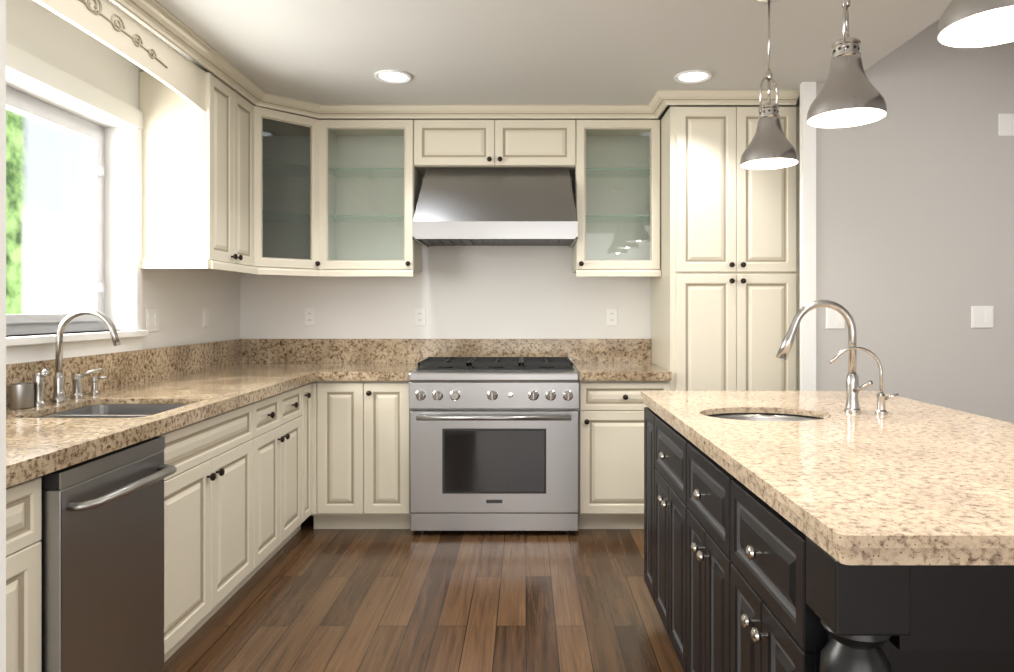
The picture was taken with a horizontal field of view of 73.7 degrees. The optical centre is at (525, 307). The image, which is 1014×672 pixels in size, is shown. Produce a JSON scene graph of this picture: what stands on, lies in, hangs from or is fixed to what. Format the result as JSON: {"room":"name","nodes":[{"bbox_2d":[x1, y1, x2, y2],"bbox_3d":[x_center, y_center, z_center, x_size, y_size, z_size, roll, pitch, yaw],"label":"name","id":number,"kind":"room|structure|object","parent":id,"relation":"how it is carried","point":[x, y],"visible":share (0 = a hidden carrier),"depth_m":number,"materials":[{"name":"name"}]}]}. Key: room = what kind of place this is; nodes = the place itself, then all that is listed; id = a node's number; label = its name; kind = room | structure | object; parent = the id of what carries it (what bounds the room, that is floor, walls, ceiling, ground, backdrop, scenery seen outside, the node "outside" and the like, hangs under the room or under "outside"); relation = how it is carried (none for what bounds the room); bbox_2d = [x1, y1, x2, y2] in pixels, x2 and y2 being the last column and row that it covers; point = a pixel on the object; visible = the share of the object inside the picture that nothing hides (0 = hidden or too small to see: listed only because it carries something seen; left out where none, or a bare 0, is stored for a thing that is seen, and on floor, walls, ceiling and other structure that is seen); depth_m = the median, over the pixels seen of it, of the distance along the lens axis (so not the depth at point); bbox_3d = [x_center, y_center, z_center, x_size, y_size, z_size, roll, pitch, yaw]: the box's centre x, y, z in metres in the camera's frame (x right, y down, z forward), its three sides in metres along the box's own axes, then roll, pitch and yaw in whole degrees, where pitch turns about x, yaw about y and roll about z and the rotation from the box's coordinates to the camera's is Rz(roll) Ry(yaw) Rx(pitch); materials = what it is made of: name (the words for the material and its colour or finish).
{"room":"kitchen","nodes":[
{"label":"kitchen","id":0,"kind":"room"},
{"bbox_2d":[0,0,5,671],"bbox_3d":[-0.683,0.035,0.635,0.350,2.470,0.050,0,0,0],"label":"door frame","id":1,"kind":"structure","parent":0,"point":[2,335],"depth_m":0.66,"materials":[{"name":"white"}]},
{"bbox_2d":[6,0,239,348],"bbox_3d":[-1.970,0.035,0.675,0.220,2.470,7.750,0,0,0],"label":"wall","id":2,"kind":"structure","parent":0,"point":[180,299],"depth_m":3.20,"materials":[{"name":"white paint"}]},
{"bbox_2d":[6,42,148,363],"bbox_3d":[-1.933,-0.367,2.506,0.245,1.145,1.482,0,0,0],"label":"window","id":3,"kind":"structure","parent":2,"relation":"in","point":[77,342],"depth_m":2.95,"materials":[{"name":"white wood"}]},
{"bbox_2d":[146,308,158,331],"bbox_3d":[-1.855,0.060,3.362,0.008,0.116,0.118,0,0,0],"label":"light switch","id":4,"kind":"object","parent":2,"relation":"attached to","point":[152,319],"visible":0.94,"depth_m":3.35,"materials":[{"name":"white plastic"}]},
{"bbox_2d":[202,308,208,327],"bbox_3d":[-1.855,0.058,3.917,0.008,0.116,0.072,0,0,0],"label":"light switch","id":5,"kind":"object","parent":2,"relation":"attached to","point":[205,317],"visible":1,"depth_m":3.90,"materials":[{"name":"white plastic"}]},
{"bbox_2d":[163,516,683,671],"bbox_3d":[0.870,1.320,0.700,6.060,0.100,7.800,0,0,0],"label":"floor","id":6,"kind":"structure","parent":0,"point":[307,597],"depth_m":2.86,"materials":[{"name":"brown wood"}]},
{"bbox_2d":[6,477,40,671],"bbox_3d":[-1.528,0.838,1.380,0.656,0.864,0.600,0,0,0],"label":"base cabinet","id":7,"kind":"object","parent":6,"relation":"on","point":[23,500],"depth_m":1.62,"materials":[{"name":"beige wood"}]},
{"bbox_2d":[40,436,176,671],"bbox_3d":[-1.461,0.840,1.929,0.738,0.856,0.485,0,0,0],"label":"dishwasher","id":8,"kind":"object","parent":6,"relation":"on","point":[102,563],"visible":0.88,"depth_m":1.86,"materials":[{"name":"silver metal"}]},
{"bbox_2d":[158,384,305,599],"bbox_3d":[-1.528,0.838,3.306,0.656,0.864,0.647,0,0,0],"label":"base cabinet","id":9,"kind":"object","parent":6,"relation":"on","point":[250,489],"depth_m":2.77,"materials":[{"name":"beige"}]},
{"bbox_2d":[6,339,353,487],"bbox_3d":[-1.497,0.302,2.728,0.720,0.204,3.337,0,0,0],"label":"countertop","id":10,"kind":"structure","parent":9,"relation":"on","point":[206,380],"depth_m":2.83,"materials":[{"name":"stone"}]},
{"bbox_2d":[9,383,33,408],"bbox_3d":[-1.790,0.311,2.400,0.070,0.085,0.070,0,0,0],"label":"cup","id":11,"kind":"object","parent":10,"relation":"on","point":[21,395],"visible":1,"depth_m":2.38,"materials":[{"name":"silver metal"}]},
{"bbox_2d":[33,309,120,406],"bbox_3d":[-1.662,0.178,2.607,0.257,0.351,0.356,0,0,0],"label":"faucet","id":12,"kind":"object","parent":10,"relation":"on","point":[59,385],"visible":0.96,"depth_m":2.55,"materials":[{"name":"silver metal"}]},
{"bbox_2d":[35,404,188,417],"bbox_3d":[-1.460,0.476,2.415,0.482,0.200,0.502,0,0,0],"label":"sink","id":13,"kind":"object","parent":10,"relation":"in","point":[116,410],"visible":0.17,"depth_m":2.63,"materials":[{"name":"silver metal"}]},
{"bbox_2d":[306,381,317,528],"bbox_3d":[-1.515,0.838,3.720,0.681,0.864,0.180,0,0,0],"label":"base cabinet","id":14,"kind":"object","parent":6,"relation":"on","point":[311,388],"depth_m":3.79,"materials":[{"name":"beige wood"}]},
{"bbox_2d":[318,381,365,528],"bbox_3d":[-1.066,0.838,4.093,0.307,0.864,0.606,0,0,0],"label":"base cabinet","id":15,"kind":"object","parent":6,"relation":"on","point":[341,404],"depth_m":3.79,"materials":[{"name":"beige wood"}]},
{"bbox_2d":[366,381,410,528],"bbox_3d":[-0.781,0.838,4.093,0.263,0.864,0.606,0,0,0],"label":"base cabinet","id":16,"kind":"object","parent":6,"relation":"on","point":[387,402],"depth_m":3.79,"materials":[{"name":"beige wood"}]},
{"bbox_2d":[409,357,579,534],"bbox_3d":[-0.175,0.791,4.016,0.942,0.958,0.708,0,0,0],"label":"range","id":17,"kind":"object","parent":6,"relation":"on","point":[494,443],"visible":1,"depth_m":3.73,"materials":[{"name":"silver metal"}]},
{"bbox_2d":[578,380,669,528],"bbox_3d":[0.555,0.838,4.093,0.511,0.864,0.606,0,0,0],"label":"base cabinet","id":18,"kind":"object","parent":6,"relation":"on","point":[611,413],"depth_m":3.79,"materials":[{"name":"beige wood"}]},
{"bbox_2d":[572,359,671,380],"bbox_3d":[0.554,0.380,4.058,0.511,0.049,0.605,0,0,0],"label":"countertop","id":19,"kind":"structure","parent":18,"relation":"on","point":[588,369],"depth_m":3.84,"materials":[{"name":"stone"}]},
{"bbox_2d":[651,107,799,390],"bbox_3d":[1.206,0.068,4.077,0.787,2.405,0.638,0,0,0],"label":"pantry","id":20,"kind":"object","parent":6,"relation":"on","point":[725,297],"visible":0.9,"depth_m":3.79,"materials":[{"name":"beige wood"}]},
{"bbox_2d":[644,407,1013,671],"bbox_3d":[0.979,0.838,1.980,1.022,0.864,1.780,0,0,0],"label":"kitchen island","id":21,"kind":"object","parent":6,"relation":"on","point":[739,576],"visible":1,"depth_m":1.35,"materials":[{"name":"grey wood"}]},
{"bbox_2d":[641,391,1013,564],"bbox_3d":[0.995,0.380,1.978,1.010,0.050,1.845,0,0,0],"label":"island countertop","id":22,"kind":"structure","parent":21,"relation":"on","point":[905,481],"depth_m":1.51,"materials":[{"name":"stone"}]},
{"bbox_2d":[706,413,823,420],"bbox_3d":[0.800,0.459,2.270,0.474,0.165,0.344,0,0,0],"label":"island sink","id":23,"kind":"object","parent":22,"relation":"in","point":[765,416],"visible":0.15,"depth_m":2.41,"materials":[{"name":"silver metal"}]},
{"bbox_2d":[776,300,872,412],"bbox_3d":[0.998,0.163,2.272,0.288,0.382,0.131,0,0,0],"label":"island faucet","id":24,"kind":"object","parent":22,"relation":"on","point":[853,388],"visible":1,"depth_m":2.30,"materials":[{"name":"silver metal"}]},
{"bbox_2d":[829,346,898,414],"bbox_3d":[1.129,0.241,2.265,0.228,0.225,0.039,0,0,0],"label":"tap","id":25,"kind":"object","parent":22,"relation":"on","point":[881,396],"visible":1,"depth_m":2.26,"materials":[{"name":"silver metal"}]},
{"bbox_2d":[240,177,650,338],"bbox_3d":[-0.075,0.035,4.475,4.170,2.470,0.150,0,0,0],"label":"wall","id":26,"kind":"structure","parent":0,"point":[500,292],"depth_m":4.40,"materials":[{"name":"white paint"}]},
{"bbox_2d":[304,308,314,325],"bbox_3d":[-1.406,0.059,4.395,0.072,0.116,0.007,0,0,0],"label":"electrical outlet","id":27,"kind":"object","parent":26,"relation":"attached to","point":[309,316],"visible":1,"depth_m":4.39,"materials":[{"name":"white plastic"}]},
{"bbox_2d":[414,308,425,325],"bbox_3d":[-0.690,0.059,4.395,0.072,0.116,0.007,0,0,0],"label":"electrical outlet","id":28,"kind":"object","parent":26,"relation":"attached to","point":[419,316],"visible":1,"depth_m":4.39,"materials":[{"name":"white plastic"}]},
{"bbox_2d":[413,169,577,247],"bbox_3d":[-0.175,-0.621,4.119,0.938,0.455,0.557,0,0,0],"label":"range hood","id":29,"kind":"object","parent":26,"relation":"attached to","point":[495,207],"visible":1,"depth_m":3.94,"materials":[{"name":"silver metal"}]},
{"bbox_2d":[606,308,617,325],"bbox_3d":[0.560,0.059,4.395,0.072,0.116,0.007,0,0,0],"label":"electrical outlet","id":30,"kind":"object","parent":26,"relation":"attached to","point":[611,316],"visible":1,"depth_m":4.39,"materials":[{"name":"white plastic"}]},
{"bbox_2d":[109,0,951,119],"bbox_3d":[0.870,-1.997,0.700,6.060,1.594,7.800,0,0,0],"label":"ceiling","id":31,"kind":"structure","parent":0,"point":[518,52],"depth_m":3.08,"materials":[{"name":"white paint"}]},
{"bbox_2d":[139,68,236,267],"bbox_3d":[-1.688,-0.682,3.381,0.336,0.905,0.273,0,0,0],"label":"upper cabinet","id":32,"kind":"object","parent":31,"relation":"hanging from","point":[233,181],"depth_m":3.24,"materials":[{"name":"beige wood"}]},
{"bbox_2d":[237,88,256,267],"bbox_3d":[-1.688,-0.682,3.663,0.336,0.905,0.290,0,0,0],"label":"upper cabinet","id":33,"kind":"object","parent":31,"relation":"hanging from","point":[246,112],"depth_m":3.68,"materials":[{"name":"beige wood"}]},
{"bbox_2d":[249,92,324,271],"bbox_3d":[-1.389,-0.716,3.929,0.298,0.966,0.298,0,0,0],"label":"upper cabinet","id":34,"kind":"object","parent":31,"relation":"hanging from","point":[290,147],"depth_m":4.06,"materials":[{"name":"beige wood"}]},
{"bbox_2d":[374,70,411,83],"bbox_3d":[-0.688,-1.194,3.497,0.190,0.009,0.190,0,0,0],"label":"recessed light","id":35,"kind":"object","parent":31,"relation":"in","point":[393,76],"visible":0.98,"depth_m":3.50,"materials":[{"name":"white"}]},
{"bbox_2d":[409,116,496,179],"bbox_3d":[-0.432,-0.995,4.228,0.488,0.280,0.336,0,0,0],"label":"upper cabinet","id":36,"kind":"object","parent":31,"relation":"hanging from","point":[433,144],"depth_m":4.06,"materials":[{"name":"beige wood"}]},
{"bbox_2d":[497,116,576,179],"bbox_3d":[0.056,-0.995,4.228,0.489,0.280,0.336,0,0,0],"label":"upper cabinet","id":37,"kind":"object","parent":31,"relation":"hanging from","point":[521,144],"depth_m":4.06,"materials":[{"name":"beige wood"}]},
{"bbox_2d":[674,70,711,83],"bbox_3d":[0.864,-1.194,3.497,0.190,0.009,0.190,0,0,0],"label":"recessed light","id":38,"kind":"object","parent":31,"relation":"in","point":[691,76],"visible":1,"depth_m":3.50,"materials":[{"name":"white"}]},
{"bbox_2d":[740,0,798,169],"bbox_3d":[0.925,-0.873,2.573,0.210,0.651,0.210,0,0,0],"label":"pendant light","id":39,"kind":"object","parent":31,"relation":"hanging from","point":[770,146],"visible":1,"depth_m":2.54,"materials":[{"name":"silver metal"}]},
{"bbox_2d":[807,0,886,127],"bbox_3d":[0.925,-0.873,1.954,0.210,0.651,0.210,0,0,0],"label":"pendant light","id":40,"kind":"object","parent":31,"relation":"hanging from","point":[849,95],"visible":1,"depth_m":1.92,"materials":[{"name":"silver metal"}]},
{"bbox_2d":[937,0,1013,47],"bbox_3d":[0.925,-0.873,1.319,0.210,0.651,0.210,0,0,0],"label":"pendant light","id":41,"kind":"object","parent":31,"relation":"hanging from","point":[971,23],"visible":1,"depth_m":1.40,"materials":[{"name":"silver metal"}]},
{"bbox_2d":[800,20,1013,422],"bbox_3d":[2.585,-0.644,3.654,2.230,3.827,0.132,0,0,0],"label":"wall","id":42,"kind":"structure","parent":0,"point":[907,231],"depth_m":3.57,"materials":[{"name":"grey paint"}]},
{"bbox_2d":[826,307,844,328],"bbox_3d":[1.646,0.053,3.595,0.100,0.116,0.008,0,0,0],"label":"outlet","id":43,"kind":"object","parent":42,"relation":"attached to","point":[835,319],"visible":0.79,"depth_m":3.59,"materials":[{"name":"white plastic"}]},
{"bbox_2d":[971,306,993,327],"bbox_3d":[2.428,0.048,3.595,0.118,0.116,0.008,0,0,0],"label":"light switch","id":44,"kind":"object","parent":42,"relation":"attached to","point":[982,316],"visible":1,"depth_m":3.59,"materials":[{"name":"white plastic"}]},
{"bbox_2d":[998,113,1013,135],"bbox_3d":[2.556,-0.975,3.596,0.085,0.120,0.006,0,0,0],"label":"light switch","id":45,"kind":"object","parent":42,"relation":"attached to","point":[1005,124],"visible":1,"depth_m":3.59,"materials":[{"name":"white plastic"}]},
{"label":"outside","id":46,"kind":"structure","parent":0,"visible":0},
{"bbox_2d":[6,109,85,313],"bbox_3d":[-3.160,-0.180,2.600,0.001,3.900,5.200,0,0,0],"label":"window pane","id":47,"kind":"structure","parent":46,"point":[64,213],"depth_m":4.44,"materials":[{"name":"clear glass"}]}
]}

